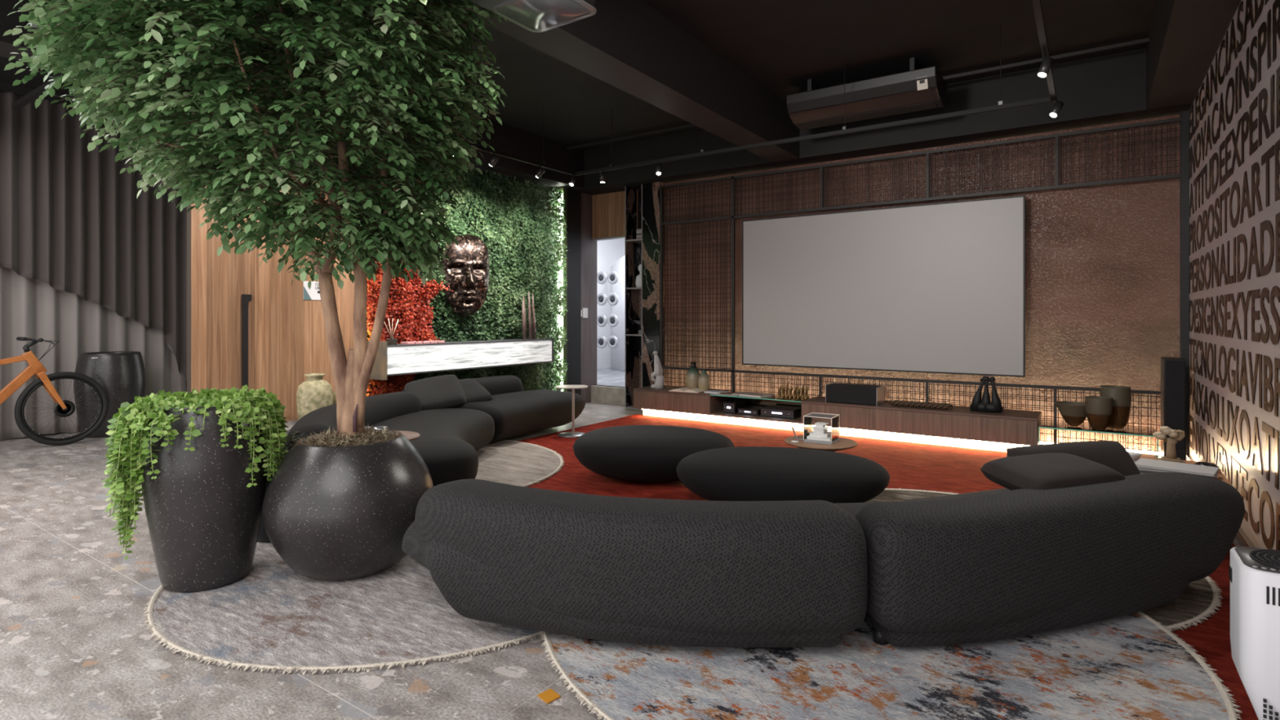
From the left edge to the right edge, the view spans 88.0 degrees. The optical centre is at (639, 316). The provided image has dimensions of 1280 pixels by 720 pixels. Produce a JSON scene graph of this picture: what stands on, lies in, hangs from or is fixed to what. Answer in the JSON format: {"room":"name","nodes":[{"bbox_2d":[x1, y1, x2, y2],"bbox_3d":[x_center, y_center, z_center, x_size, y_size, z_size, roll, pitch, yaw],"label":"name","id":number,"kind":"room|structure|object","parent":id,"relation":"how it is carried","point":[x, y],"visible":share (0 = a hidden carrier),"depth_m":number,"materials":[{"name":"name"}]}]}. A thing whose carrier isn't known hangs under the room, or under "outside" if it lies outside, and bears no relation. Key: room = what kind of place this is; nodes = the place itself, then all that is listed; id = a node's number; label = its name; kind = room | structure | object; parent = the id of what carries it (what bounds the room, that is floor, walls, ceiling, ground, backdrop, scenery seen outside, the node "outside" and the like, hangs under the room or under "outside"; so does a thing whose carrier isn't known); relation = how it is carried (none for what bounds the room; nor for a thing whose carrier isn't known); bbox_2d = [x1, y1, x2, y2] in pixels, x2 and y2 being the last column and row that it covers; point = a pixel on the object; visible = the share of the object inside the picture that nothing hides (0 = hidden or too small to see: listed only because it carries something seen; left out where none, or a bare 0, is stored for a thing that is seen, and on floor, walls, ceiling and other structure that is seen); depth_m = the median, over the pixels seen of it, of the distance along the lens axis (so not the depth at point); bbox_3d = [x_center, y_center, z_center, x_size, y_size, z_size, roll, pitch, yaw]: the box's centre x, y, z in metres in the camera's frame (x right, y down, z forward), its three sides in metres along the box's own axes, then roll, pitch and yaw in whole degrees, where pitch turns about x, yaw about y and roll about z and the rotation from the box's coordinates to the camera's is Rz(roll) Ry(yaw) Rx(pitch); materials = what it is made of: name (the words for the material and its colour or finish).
{"room":"home theater lounge","nodes":[
{"label":"home theater lounge","id":0,"kind":"room"},
{"bbox_2d":[0,0,1155,150],"bbox_3d":[-2.201,-2.450,5.557,13.100,0.100,9.700,0,0,34],"label":"ceiling","id":1,"kind":"structure","parent":0,"point":[782,45],"depth_m":5.86,"materials":[{"name":"black paint"}]},
{"bbox_2d":[0,81,82,105],"bbox_3d":[-5.934,-2.360,7.982,0.400,0.080,6.100,0,0,34],"label":"trim","id":2,"kind":"structure","parent":1,"relation":"attached to","point":[20,91],"depth_m":6.92,"materials":[{"name":"black paint"}]},
{"bbox_2d":[0,92,186,382],"bbox_3d":[-5.808,-0.525,7.955,0.124,3.629,4.603,0,0,34],"label":"wall panel","id":3,"kind":"object","parent":2,"relation":"hanging from","point":[70,222],"visible":0.38,"depth_m":7.44,"materials":[{"name":"grey fabric"}]},
{"bbox_2d":[0,266,186,441],"bbox_3d":[-6.288,-0.521,7.498,0.122,3.638,3.504,0,0,34],"label":"wall panel","id":4,"kind":"object","parent":2,"relation":"hanging from","point":[29,308],"visible":0.17,"depth_m":7.29,"materials":[{"name":"grey fabric"}]},
{"bbox_2d":[30,23,575,175],"bbox_3d":[-2.186,-2.050,5.934,0.036,0.700,4.940,0,0,34],"label":"track","id":5,"kind":"object","parent":1,"relation":"hanging from","point":[542,164],"visible":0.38,"depth_m":7.24,"materials":[{"name":"black metal"}]},
{"bbox_2d":[469,0,596,32],"bbox_3d":[-0.537,-1.972,3.276,0.454,0.857,0.602,0,0,34],"label":"projector","id":6,"kind":"object","parent":1,"relation":"hanging from","point":[533,15],"visible":1,"depth_m":3.35,"materials":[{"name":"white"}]},
{"bbox_2d":[438,0,799,162],"bbox_3d":[-0.800,-2.125,4.141,0.350,0.550,8.940,0,0,34],"label":"beam","id":7,"kind":"structure","parent":1,"relation":"attached to","point":[629,46],"depth_m":5.43,"materials":[{"name":"black paint"}]},
{"bbox_2d":[575,24,1057,176],"bbox_3d":[1.249,-2.050,6.605,4.920,0.700,0.036,0,0,34],"label":"track","id":8,"kind":"object","parent":1,"relation":"hanging from","point":[1001,106],"visible":0.91,"depth_m":6.16,"materials":[{"name":"black metal"}]},
{"bbox_2d":[566,37,1149,150],"bbox_3d":[1.529,-2.345,7.521,6.750,0.030,0.030,0,0,34],"label":"trim","id":9,"kind":"structure","parent":1,"relation":"attached to","point":[1144,40],"depth_m":6.24,"materials":[{"name":"black paint"}]},
{"bbox_2d":[786,57,946,130],"bbox_3d":[2.231,-2.192,6.589,1.420,0.416,0.559,0,0,34],"label":"air conditioner","id":10,"kind":"object","parent":1,"relation":"hanging from","point":[917,89],"visible":1,"depth_m":6.39,"materials":[{"name":"black metal"}]},
{"bbox_2d":[1031,0,1056,101],"bbox_3d":[1.805,-2.050,3.090,0.036,0.700,5.140,0,0,34],"label":"track","id":11,"kind":"object","parent":1,"relation":"hanging from","point":[1037,4],"visible":1,"depth_m":4.05,"materials":[{"name":"black metal"}]},
{"bbox_2d":[1037,54,1053,77],"bbox_3d":[2.639,-1.631,4.313,0.099,0.138,0.060,0,0,-4],"label":"track spotlight","id":12,"kind":"object","parent":11,"relation":"attached to","point":[1047,61],"visible":1,"depth_m":4.29,"materials":[{"name":"black metal"}]},
{"bbox_2d":[1048,99,1063,117],"bbox_3d":[3.264,-1.631,5.194,0.110,0.137,0.060,0,0,-14],"label":"track spotlight","id":13,"kind":"object","parent":11,"relation":"attached to","point":[1056,108],"visible":1,"depth_m":5.17,"materials":[{"name":"black"}]},
{"bbox_2d":[596,238,625,368],"bbox_3d":[-1.250,-0.475,12.807,0.100,3.050,3.650,0,0,34],"label":"wall","id":14,"kind":"structure","parent":0,"point":[608,251],"depth_m":13.54,"materials":[{"name":"white paint"}]},
{"bbox_2d":[596,367,625,387],"bbox_3d":[0.373,1.100,11.639,4.100,0.100,3.750,0,0,34],"label":"floor","id":15,"kind":"structure","parent":0,"point":[610,377],"depth_m":11.43,"materials":[{"name":"grey stone"}]},
{"bbox_2d":[596,255,625,370],"bbox_3d":[0.234,-0.105,12.232,2.644,2.290,1.026,0,0,34],"label":"display panel","id":16,"kind":"object","parent":15,"relation":"on","point":[616,277],"visible":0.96,"depth_m":12.75,"materials":[{"name":"white"}]},
{"bbox_2d":[592,189,639,238],"bbox_3d":[-0.351,-1.520,9.911,0.830,0.660,0.120,0,0,34],"label":"lintel","id":17,"kind":"object","parent":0,"point":[608,209],"visible":0.81,"depth_m":9.91,"materials":[{"name":"brown wood"}]},
{"bbox_2d":[0,402,1239,719],"bbox_3d":[-2.201,1.330,5.557,13.100,0.060,9.700,0,0,34],"label":"floor","id":18,"kind":"structure","parent":0,"point":[76,643],"depth_m":2.54,"materials":[{"name":"grey"}]},
{"bbox_2d":[0,337,108,445],"bbox_3d":[-6.053,0.750,6.232,0.702,1.094,1.742,0,0,18],"label":"bicycle","id":19,"kind":"object","parent":18,"relation":"on","point":[64,408],"visible":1,"depth_m":6.57,"materials":[{"name":"black rubber"}]},
{"bbox_2d":[73,351,146,437],"bbox_3d":[-5.863,0.848,7.340,0.627,0.904,0.627,0,0,34],"label":"planter","id":20,"kind":"object","parent":18,"relation":"on","point":[121,374],"visible":0.69,"depth_m":7.11,"materials":[{"name":"black ceramic"}]},
{"bbox_2d":[284,419,298,434],"bbox_3d":[-3.040,1.145,6.280,0.500,0.310,1.050,0,0,34],"label":"plinth","id":21,"kind":"object","parent":18,"relation":"on","point":[290,424],"visible":0.02,"depth_m":6.11,"materials":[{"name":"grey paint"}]},
{"bbox_2d":[296,373,333,419],"bbox_3d":[-3.054,0.763,6.223,0.310,0.452,0.310,0,0,34],"label":"clay jar","id":22,"kind":"object","parent":18,"relation":"on","point":[315,393],"visible":0.78,"depth_m":6.11,"materials":[{"name":"beige ceramic"}]},
{"bbox_2d":[142,541,542,675],"bbox_3d":[-1.157,1.293,3.568,2.422,0.033,2.422,0,0,34],"label":"round rug","id":23,"kind":"object","parent":18,"relation":"on","point":[276,618],"visible":0.34,"depth_m":2.78,"materials":[{"name":"grey carpet"}]},
{"bbox_2d":[100,384,288,592],"bbox_3d":[-2.142,0.821,3.237,0.765,0.925,0.705,0,0,-43],"label":"planter","id":24,"kind":"object","parent":23,"relation":"on","point":[202,462],"visible":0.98,"depth_m":3.05,"materials":[{"name":"black ceramic"}]},
{"bbox_2d":[257,431,308,542],"bbox_3d":[-2.068,0.973,3.884,0.534,0.622,0.540,0,0,34],"label":"planter","id":25,"kind":"object","parent":23,"relation":"on","point":[263,536],"visible":0.03,"depth_m":3.79,"materials":[{"name":"black ceramic"}]},
{"bbox_2d":[262,424,433,581],"bbox_3d":[-1.490,0.920,3.430,0.810,0.728,0.810,0,0,34],"label":"round planter","id":26,"kind":"object","parent":23,"relation":"on","point":[336,507],"visible":0.96,"depth_m":3.13,"materials":[{"name":"black ceramic"}]},
{"bbox_2d":[3,0,506,437],"bbox_3d":[-1.838,-0.891,3.412,2.288,3.087,2.062,0,0,-5],"label":"indoor tree","id":27,"kind":"object","parent":26,"relation":"in","point":[237,117],"visible":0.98,"depth_m":3.09,"materials":[{"name":"green plant"}]},
{"bbox_2d":[186,131,596,421],"bbox_3d":[-2.261,-0.273,7.928,0.408,3.154,5.551,0,0,36],"label":"wall","id":28,"kind":"structure","parent":18,"relation":"on","point":[560,286],"depth_m":7.88,"materials":[{"name":"green plant"}]},
{"bbox_2d":[11,72,63,109],"bbox_3d":[-5.269,-2.125,5.985,2.550,0.050,0.050,0,0,34],"label":"trim","id":29,"kind":"structure","parent":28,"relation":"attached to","point":[34,94],"depth_m":6.36,"materials":[{"name":"black paint"}]},
{"bbox_2d":[191,112,251,393],"bbox_3d":[-3.659,-0.275,5.804,0.063,3.150,0.465,0,0,34],"label":"door","id":30,"kind":"structure","parent":28,"relation":"in","point":[219,305],"depth_m":5.77,"materials":[{"name":"brown wood"}]},
{"bbox_2d":[0,0,584,190],"bbox_3d":[-3.469,-2.125,5.962,0.350,0.550,8.940,0,0,34],"label":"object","id":31,"kind":"structure","parent":28,"relation":"attached to","point":[506,139],"depth_m":8.40,"materials":[{"name":"black paint"}]},
{"bbox_2d":[303,280,320,300],"bbox_3d":[-3.172,-0.255,6.527,0.007,0.180,0.293,0,0,34],"label":"wall sign","id":32,"kind":"object","parent":28,"relation":"attached to","point":[313,293],"visible":0.58,"depth_m":6.48,"materials":[{"name":"white paper"}]},
{"bbox_2d":[303,286,311,299],"bbox_3d":[-3.228,-0.232,6.439,0.001,0.135,0.082,0,0,34],"label":"print","id":33,"kind":"object","parent":32,"relation":"attached to","point":[306,296],"depth_m":6.42},
{"bbox_2d":[367,337,553,380],"bbox_3d":[-2.046,0.445,7.854,0.447,0.390,2.550,0,0,34],"label":"box shelf","id":34,"kind":"object","parent":28,"relation":"attached to","point":[397,359],"visible":0.88,"depth_m":7.46,"materials":[{"name":"grey stone"}]},
{"bbox_2d":[384,318,399,345],"bbox_3d":[-2.584,0.155,6.895,0.080,0.279,0.196,0,0,34],"label":"reed diffuser","id":35,"kind":"object","parent":34,"relation":"on","point":[391,341],"visible":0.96,"depth_m":6.88,"materials":[{"name":"grey"}]},
{"bbox_2d":[521,300,526,339],"bbox_3d":[-1.493,0.045,8.566,0.052,0.502,0.062,0,0,34],"label":"rod","id":36,"kind":"object","parent":34,"relation":"on","point":[524,333],"visible":0.98,"depth_m":8.55,"materials":[{"name":"brown wood"}]},
{"bbox_2d":[528,291,533,339],"bbox_3d":[-1.425,-0.015,8.631,0.052,0.621,0.057,0,0,34],"label":"rod","id":37,"kind":"object","parent":34,"relation":"on","point":[530,326],"visible":1,"depth_m":8.61,"materials":[{"name":"brown wood"}]},
{"bbox_2d":[532,293,536,338],"bbox_3d":[-1.389,-0.006,8.718,0.052,0.601,0.052,0,0,34],"label":"rod","id":38,"kind":"object","parent":34,"relation":"on","point":[534,331],"visible":1,"depth_m":8.70,"materials":[{"name":"brown wood"}]},
{"bbox_2d":[438,233,488,316],"bbox_3d":[-2.084,-0.500,7.905,0.412,1.009,0.529,0,0,19],"label":"sculpture","id":39,"kind":"object","parent":28,"relation":"attached to","point":[467,273],"visible":0.88,"depth_m":7.78,"materials":[{"name":"brown metal"}]},
{"bbox_2d":[555,186,567,391],"bbox_3d":[-1.168,-0.270,9.512,0.250,3.140,0.080,0,0,34],"label":"trim","id":40,"kind":"structure","parent":28,"relation":"attached to","point":[565,193],"depth_m":9.46,"materials":[{"name":"green"}]},
{"bbox_2d":[567,188,581,395],"bbox_3d":[-1.060,-0.270,9.705,0.210,3.140,0.360,0,0,34],"label":"trim","id":41,"kind":"structure","parent":28,"relation":"attached to","point":[574,197],"depth_m":9.67,"materials":[{"name":"black metal"}]},
{"bbox_2d":[592,235,637,240],"bbox_3d":[-0.351,-1.177,9.911,0.830,0.025,0.120,0,0,34],"label":"trim","id":42,"kind":"structure","parent":28,"relation":"attached to","point":[619,237],"depth_m":9.92,"materials":[{"name":"silver metal"}]},
{"bbox_2d":[537,688,560,703],"bbox_3d":[-0.311,1.296,2.264,0.056,0.004,0.066,0,0,-42],"label":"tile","id":43,"kind":"object","parent":18,"relation":"on","point":[548,695],"visible":1,"depth_m":2.26,"materials":[{"name":"orange"}]},
{"bbox_2d":[591,385,625,405],"bbox_3d":[-0.359,1.175,9.899,0.830,0.250,0.150,0,0,34],"label":"step","id":44,"kind":"structure","parent":18,"relation":"on","point":[600,394],"depth_m":9.88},
{"bbox_2d":[625,182,664,409],"bbox_3d":[0.132,-0.275,9.403,0.580,3.150,0.375,0,0,34],"label":"tower","id":45,"kind":"object","parent":18,"relation":"on","point":[646,251],"visible":0.63,"depth_m":9.25,"materials":[{"name":"grey stone"}]},
{"bbox_2d":[635,263,641,287],"bbox_3d":[0.017,-0.580,9.430,0.169,0.338,0.101,0,0,-18],"label":"figurine","id":46,"kind":"object","parent":45,"relation":"on","point":[638,278],"visible":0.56,"depth_m":9.39,"materials":[{"name":"white paint"}]},
{"bbox_2d":[516,413,1258,719],"bbox_3d":[0.956,1.291,5.207,5.610,0.016,4.680,0,0,34],"label":"rug","id":47,"kind":"object","parent":18,"relation":"on","point":[909,465],"visible":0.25,"depth_m":5.27,"materials":[{"name":"red carpet"}]},
{"bbox_2d":[398,431,420,440],"bbox_3d":[-1.560,1.010,4.100,0.380,0.544,0.380,0,0,34],"label":"round side table","id":48,"kind":"object","parent":47,"relation":"on","point":[410,435],"visible":0.09,"depth_m":4.14,"materials":[{"name":"brown wood"}]},
{"bbox_2d":[475,439,564,486],"bbox_3d":[-1.950,1.279,5.660,2.600,0.033,2.600,0,0,34],"label":"oval rug","id":49,"kind":"object","parent":47,"relation":"on","point":[509,462],"visible":0.26,"depth_m":5.78,"materials":[{"name":"beige fabric"}]},
{"bbox_2d":[284,391,494,486],"bbox_3d":[-1.934,0.985,5.360,1.366,0.570,2.336,0,0,-8],"label":"module","id":50,"kind":"object","parent":49,"relation":"on","point":[449,440],"visible":0.5,"depth_m":5.25,"materials":[{"name":"black fabric"}]},
{"bbox_2d":[404,374,466,410],"bbox_3d":[-2.000,0.755,6.473,0.525,0.337,0.493,0,0,-27],"label":"cushion","id":51,"kind":"object","parent":50,"relation":"on","point":[441,392],"visible":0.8,"depth_m":6.39,"materials":[{"name":"black fabric"}]},
{"bbox_2d":[401,375,585,442],"bbox_3d":[-1.501,0.990,7.379,1.264,0.560,2.000,0,0,34],"label":"module","id":52,"kind":"object","parent":49,"relation":"on","point":[514,411],"visible":0.54,"depth_m":7.15,"materials":[{"name":"black fabric"}]},
{"bbox_2d":[455,378,493,408],"bbox_3d":[-1.851,0.800,6.904,0.491,0.268,0.448,0,0,-44],"label":"cushion","id":53,"kind":"object","parent":52,"relation":"on","point":[473,391],"visible":0.46,"depth_m":6.87,"materials":[{"name":"black fabric"}]},
{"bbox_2d":[555,384,587,437],"bbox_3d":[-0.737,1.018,7.170,0.340,0.529,0.300,0,0,1],"label":"pedestal table","id":54,"kind":"object","parent":47,"relation":"on","point":[566,434],"visible":0.96,"depth_m":7.14,"materials":[{"name":"silver metal"}]},
{"bbox_2d":[573,425,734,482],"bbox_3d":[0.088,1.089,5.270,1.205,0.385,1.013,0,0,34],"label":"pouf","id":55,"kind":"object","parent":47,"relation":"on","point":[630,453],"visible":0.87,"depth_m":4.95,"materials":[{"name":"black fabric"}]},
{"bbox_2d":[784,435,857,452],"bbox_3d":[1.375,1.115,5.050,0.536,0.334,0.536,0,0,34],"label":"coffee table","id":56,"kind":"object","parent":47,"relation":"on","point":[843,443],"visible":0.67,"depth_m":4.92,"materials":[{"name":"brown wood"}]},
{"bbox_2d":[803,412,839,444],"bbox_3d":[1.383,0.849,5.044,0.221,0.197,0.221,0,0,34],"label":"case","id":57,"kind":"object","parent":56,"relation":"on","point":[819,433],"visible":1,"depth_m":5.01,"materials":[{"name":"grey"}]},
{"bbox_2d":[633,385,1041,452],"bbox_3d":[1.933,1.107,7.560,4.501,0.349,0.571,0,0,34],"label":"media console","id":58,"kind":"object","parent":47,"relation":"on","point":[958,426],"visible":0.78,"depth_m":6.88,"materials":[{"name":"brown wood"}]},
{"bbox_2d":[650,351,664,388],"bbox_3d":[0.228,0.693,8.645,0.169,0.489,0.136,0,0,34],"label":"statue","id":59,"kind":"object","parent":58,"relation":"on","point":[658,373],"visible":1,"depth_m":8.61,"materials":[{"name":"grey"}]},
{"bbox_2d":[667,387,703,393],"bbox_3d":[0.591,0.916,8.276,0.412,0.034,0.250,0,0,29],"label":"open book","id":60,"kind":"object","parent":58,"relation":"on","point":[695,390],"visible":0.98,"depth_m":8.20,"materials":[{"name":"beige paper"}]},
{"bbox_2d":[686,361,700,389],"bbox_3d":[0.685,0.758,8.514,0.185,0.350,0.185,0,0,34],"label":"bottle vase","id":61,"kind":"object","parent":58,"relation":"on","point":[693,375],"visible":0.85,"depth_m":8.45,"materials":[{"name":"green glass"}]},
{"bbox_2d":[697,368,710,391],"bbox_3d":[0.801,0.793,8.290,0.148,0.280,0.148,0,0,34],"label":"bottle vase","id":62,"kind":"object","parent":58,"relation":"on","point":[704,382],"visible":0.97,"depth_m":8.24,"materials":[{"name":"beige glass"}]},
{"bbox_2d":[723,399,745,413],"bbox_3d":[1.151,1.099,8.102,0.162,0.130,0.316,0,0,34],"label":"amplifier","id":63,"kind":"object","parent":58,"relation":"on","point":[731,406],"visible":0.95,"depth_m":8.00,"materials":[{"name":"black plastic"}]},
{"bbox_2d":[737,405,763,415],"bbox_3d":[1.355,1.129,7.963,0.260,0.070,0.316,0,0,34],"label":"amplifier","id":64,"kind":"object","parent":58,"relation":"on","point":[748,410],"visible":0.88,"depth_m":7.86,"materials":[{"name":"black plastic"}]},
{"bbox_2d":[731,391,773,397],"bbox_3d":[1.328,0.923,7.858,0.400,0.020,0.270,0,0,41],"label":"book","id":65,"kind":"object","parent":58,"relation":"on","point":[740,393],"visible":1,"depth_m":7.80,"materials":[{"name":"grey paper"}]},
{"bbox_2d":[760,404,801,418],"bbox_3d":[1.660,1.114,7.755,0.411,0.100,0.316,0,0,34],"label":"amplifier","id":66,"kind":"object","parent":58,"relation":"on","point":[771,411],"visible":0.91,"depth_m":7.66,"materials":[{"name":"black plastic"}]},
{"bbox_2d":[825,382,884,405],"bbox_3d":[2.338,0.838,7.205,0.547,0.189,0.320,0,0,34],"label":"speaker","id":67,"kind":"object","parent":58,"relation":"on","point":[867,394],"visible":1,"depth_m":7.09},
{"bbox_2d":[889,400,952,409],"bbox_3d":[2.863,0.899,6.763,0.597,0.067,0.087,0,0,34],"label":"ornament","id":68,"kind":"object","parent":58,"relation":"on","point":[895,402],"visible":1,"depth_m":6.74,"materials":[{"name":"brown"}]},
{"bbox_2d":[969,376,1003,413],"bbox_3d":[3.380,0.757,6.470,0.292,0.351,0.106,0,0,34],"label":"figure sculpture","id":69,"kind":"object","parent":58,"relation":"on","point":[985,404],"visible":1,"depth_m":6.45,"materials":[{"name":"black ceramic"}]},
{"bbox_2d":[863,488,1224,631],"bbox_3d":[1.733,1.277,3.747,2.359,0.033,2.285,0,0,34],"label":"rug","id":70,"kind":"object","parent":47,"relation":"on","point":[1200,599],"visible":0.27,"depth_m":2.94,"materials":[{"name":"beige fabric"}]},
{"bbox_2d":[675,446,889,503],"bbox_3d":[0.949,1.099,4.478,1.411,0.365,0.806,0,0,8],"label":"pouf","id":71,"kind":"object","parent":70,"relation":"on","point":[737,473],"visible":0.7,"depth_m":4.19,"materials":[{"name":"black fabric"}]},
{"bbox_2d":[538,611,1241,719],"bbox_3d":[0.858,1.262,2.867,2.604,0.033,2.557,0,0,34],"label":"rug","id":72,"kind":"object","parent":70,"relation":"on","point":[1132,666],"visible":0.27,"depth_m":2.30,"materials":[{"name":"grey carpet"}]},
{"bbox_2d":[401,479,867,647],"bbox_3d":[-0.106,0.990,2.927,2.034,0.529,1.015,0,0,10],"label":"module","id":73,"kind":"object","parent":72,"relation":"on","point":[627,570],"visible":1,"depth_m":2.42,"materials":[{"name":"grey fabric"}]},
{"bbox_2d":[834,471,1244,647],"bbox_3d":[1.794,0.995,3.060,2.138,0.519,0.940,0,0,-16],"label":"module","id":74,"kind":"object","parent":72,"relation":"on","point":[1002,563],"visible":0.87,"depth_m":2.55,"materials":[{"name":"grey fabric"}]},
{"bbox_2d":[979,453,1125,490],"bbox_3d":[1.900,0.730,3.050,0.589,0.152,0.320,0,0,-20],"label":"cushion","id":75,"kind":"object","parent":74,"relation":"on","point":[1042,471],"visible":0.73,"depth_m":2.96,"materials":[{"name":"black fabric"}]},
{"bbox_2d":[1006,440,1141,475],"bbox_3d":[2.240,0.840,3.370,0.760,0.382,0.302,0,0,-15],"label":"cushion","id":76,"kind":"object","parent":74,"relation":"on","point":[1111,454],"visible":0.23,"depth_m":3.38,"materials":[{"name":"black fabric"}]},
{"bbox_2d":[1038,419,1158,457],"bbox_3d":[4.151,1.143,6.035,0.863,0.279,0.551,0,0,34],"label":"console table","id":77,"kind":"object","parent":47,"relation":"on","point":[1135,431],"visible":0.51,"depth_m":5.98,"materials":[{"name":"white"}]},
{"bbox_2d":[1054,401,1086,426],"bbox_3d":[3.989,0.899,6.091,0.300,0.205,0.300,0,0,34],"label":"glass vessel","id":78,"kind":"object","parent":77,"relation":"on","point":[1073,413],"visible":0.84,"depth_m":6.03,"materials":[{"name":"brown"}]},
{"bbox_2d":[1084,395,1112,430],"bbox_3d":[4.075,0.860,5.888,0.203,0.285,0.203,0,0,-1],"label":"glass vessel","id":79,"kind":"object","parent":77,"relation":"on","point":[1099,409],"visible":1,"depth_m":5.82,"materials":[{"name":"brown"}]},
{"bbox_2d":[1099,385,1131,428],"bbox_3d":[4.291,0.817,5.982,0.230,0.370,0.230,0,0,34],"label":"glass vessel","id":80,"kind":"object","parent":77,"relation":"on","point":[1121,395],"visible":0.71,"depth_m":5.89,"materials":[{"name":"brown"}]},
{"bbox_2d":[1160,356,1186,460],"bbox_3d":[4.562,0.819,5.676,0.180,0.927,0.360,0,0,34],"label":"tower speaker","id":81,"kind":"object","parent":47,"relation":"on","point":[1173,370],"visible":0.71,"depth_m":5.54},
{"bbox_2d":[1164,360,1185,448],"bbox_3d":[4.471,0.733,5.538,0.129,0.735,0.012,0,0,34],"label":"grille","id":82,"kind":"object","parent":81,"relation":"attached to","point":[1175,370],"depth_m":5.53,"materials":[{"name":"black fabric"}]},
{"bbox_2d":[1139,456,1231,554],"bbox_3d":[3.146,1.091,3.955,0.500,0.382,0.640,0,0,34],"label":"side table","id":83,"kind":"object","parent":47,"relation":"on","point":[1220,476],"visible":0.15,"depth_m":3.81,"materials":[{"name":"brown wood"}]},
{"bbox_2d":[1153,426,1185,463],"bbox_3d":[3.239,0.784,4.059,0.154,0.230,0.104,0,0,34],"label":"sculpture","id":84,"kind":"object","parent":83,"relation":"on","point":[1175,435],"visible":0.97,"depth_m":4.04,"materials":[{"name":"beige stone"}]},
{"bbox_3d":[3.036,0.893,3.812,0.382,0.012,0.275,0,0,34],"label":"book","id":85,"kind":"object","parent":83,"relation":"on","visible":0},
{"bbox_2d":[1138,470,1210,477],"bbox_3d":[3.039,0.880,3.798,0.360,0.012,0.240,0,0,41],"label":"book","id":86,"kind":"object","parent":85,"relation":"on","point":[1139,470],"visible":0.02,"depth_m":3.77,"materials":[{"name":"grey paper"}]},
{"bbox_2d":[1133,460,1217,477],"bbox_3d":[3.041,0.867,3.784,0.360,0.012,0.240,0,0,31],"label":"book","id":87,"kind":"object","parent":86,"relation":"on","point":[1139,468],"visible":0.14,"depth_m":3.73,"materials":[{"name":"grey paper"}]},
{"bbox_2d":[1134,457,1218,476],"bbox_3d":[3.044,0.854,3.770,0.240,0.012,0.360,0,0,-44],"label":"book","id":88,"kind":"object","parent":87,"relation":"on","point":[1211,471],"visible":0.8,"depth_m":3.75,"materials":[{"name":"grey paper"}]},
{"bbox_2d":[1228,546,1279,719],"bbox_3d":[1.841,0.964,1.791,0.357,0.581,0.236,0,0,34],"label":"air purifier","id":89,"kind":"object","parent":47,"relation":"on","point":[1254,573],"visible":1,"depth_m":1.79,"materials":[{"name":"white plastic"}]},
{"bbox_2d":[1248,549,1279,569],"bbox_3d":[1.806,0.675,1.816,0.200,0.005,0.200,0,0,34],"label":"grille","id":90,"kind":"object","parent":89,"relation":"attached to","point":[1259,559],"depth_m":1.84,"materials":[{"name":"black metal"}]},
{"bbox_2d":[1262,697,1278,719],"bbox_3d":[1.758,1.067,1.707,0.225,0.120,0.005,0,0,34],"label":"vent","id":91,"kind":"object","parent":89,"relation":"attached to","point":[1270,705],"depth_m":1.77,"materials":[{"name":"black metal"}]},
{"bbox_2d":[1266,586,1279,606],"bbox_3d":[1.734,0.742,1.723,0.155,0.047,0.004,0,0,34],"label":"vent","id":92,"kind":"object","parent":89,"relation":"attached to","point":[1273,593],"depth_m":1.76,"materials":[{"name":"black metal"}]},
{"bbox_2d":[660,117,1181,452],"bbox_3d":[2.576,-0.255,7.530,5.550,3.070,0.035,0,0,34],"label":"lattice panel","id":93,"kind":"object","parent":18,"relation":"on","point":[1055,136],"visible":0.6,"depth_m":7.66,"materials":[{"name":"brown metal"}]},
{"bbox_2d":[1043,441,1160,455],"bbox_3d":[2.615,1.258,7.543,5.420,0.025,0.020,0,0,34],"label":"led strip","id":94,"kind":"object","parent":18,"relation":"on","point":[1045,442],"visible":0.02,"depth_m":6.16,"materials":[{"name":"white plastic"}]},
{"bbox_2d":[663,114,1179,457],"bbox_3d":[2.718,-0.275,7.667,5.750,3.150,0.170,0,0,34],"label":"wall","id":95,"kind":"structure","parent":0,"point":[1102,262],"depth_m":6.61,"materials":[{"name":"brown paint"}]},
{"bbox_2d":[573,48,1192,195],"bbox_3d":[0.049,-2.125,9.433,12.450,0.550,0.760,0,0,34],"label":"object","id":96,"kind":"structure","parent":95,"relation":"attached to","point":[1108,89],"depth_m":6.81,"materials":[{"name":"black paint"}]},
{"bbox_2d":[742,195,1025,377],"bbox_3d":[2.608,-0.302,7.527,3.075,1.805,0.205,0,0,34],"label":"projection screen","id":97,"kind":"object","parent":95,"relation":"attached to","point":[940,287],"visible":1,"depth_m":7.29,"materials":[{"name":"grey"}]},
{"bbox_2d":[1188,0,1279,550],"bbox_3d":[2.409,-0.290,2.134,0.145,3.180,9.240,0,0,34],"label":"wall","id":98,"kind":"structure","parent":0,"point":[1234,113],"depth_m":3.85,"materials":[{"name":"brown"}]},
{"bbox_2d":[1179,110,1189,453],"bbox_3d":[4.912,-0.275,5.976,0.060,3.150,0.070,0,0,34],"label":"trim","id":99,"kind":"structure","parent":98,"relation":"attached to","point":[1184,123],"depth_m":5.95,"materials":[{"name":"black metal"}]},
{"bbox_2d":[1146,0,1240,109],"bbox_3d":[2.231,-2.125,2.073,0.550,0.550,8.940,0,0,34],"label":"beam","id":100,"kind":"structure","parent":98,"relation":"attached to","point":[1185,37],"depth_m":4.64,"materials":[{"name":"black paint"}]},
{"bbox_2d":[1186,453,1255,547],"bbox_3d":[2.320,1.265,2.146,0.025,0.070,9.160,0,0,34],"label":"baseboard","id":101,"kind":"structure","parent":98,"relation":"attached to","point":[1242,538],"depth_m":3.75,"materials":[{"name":"brown wood"}]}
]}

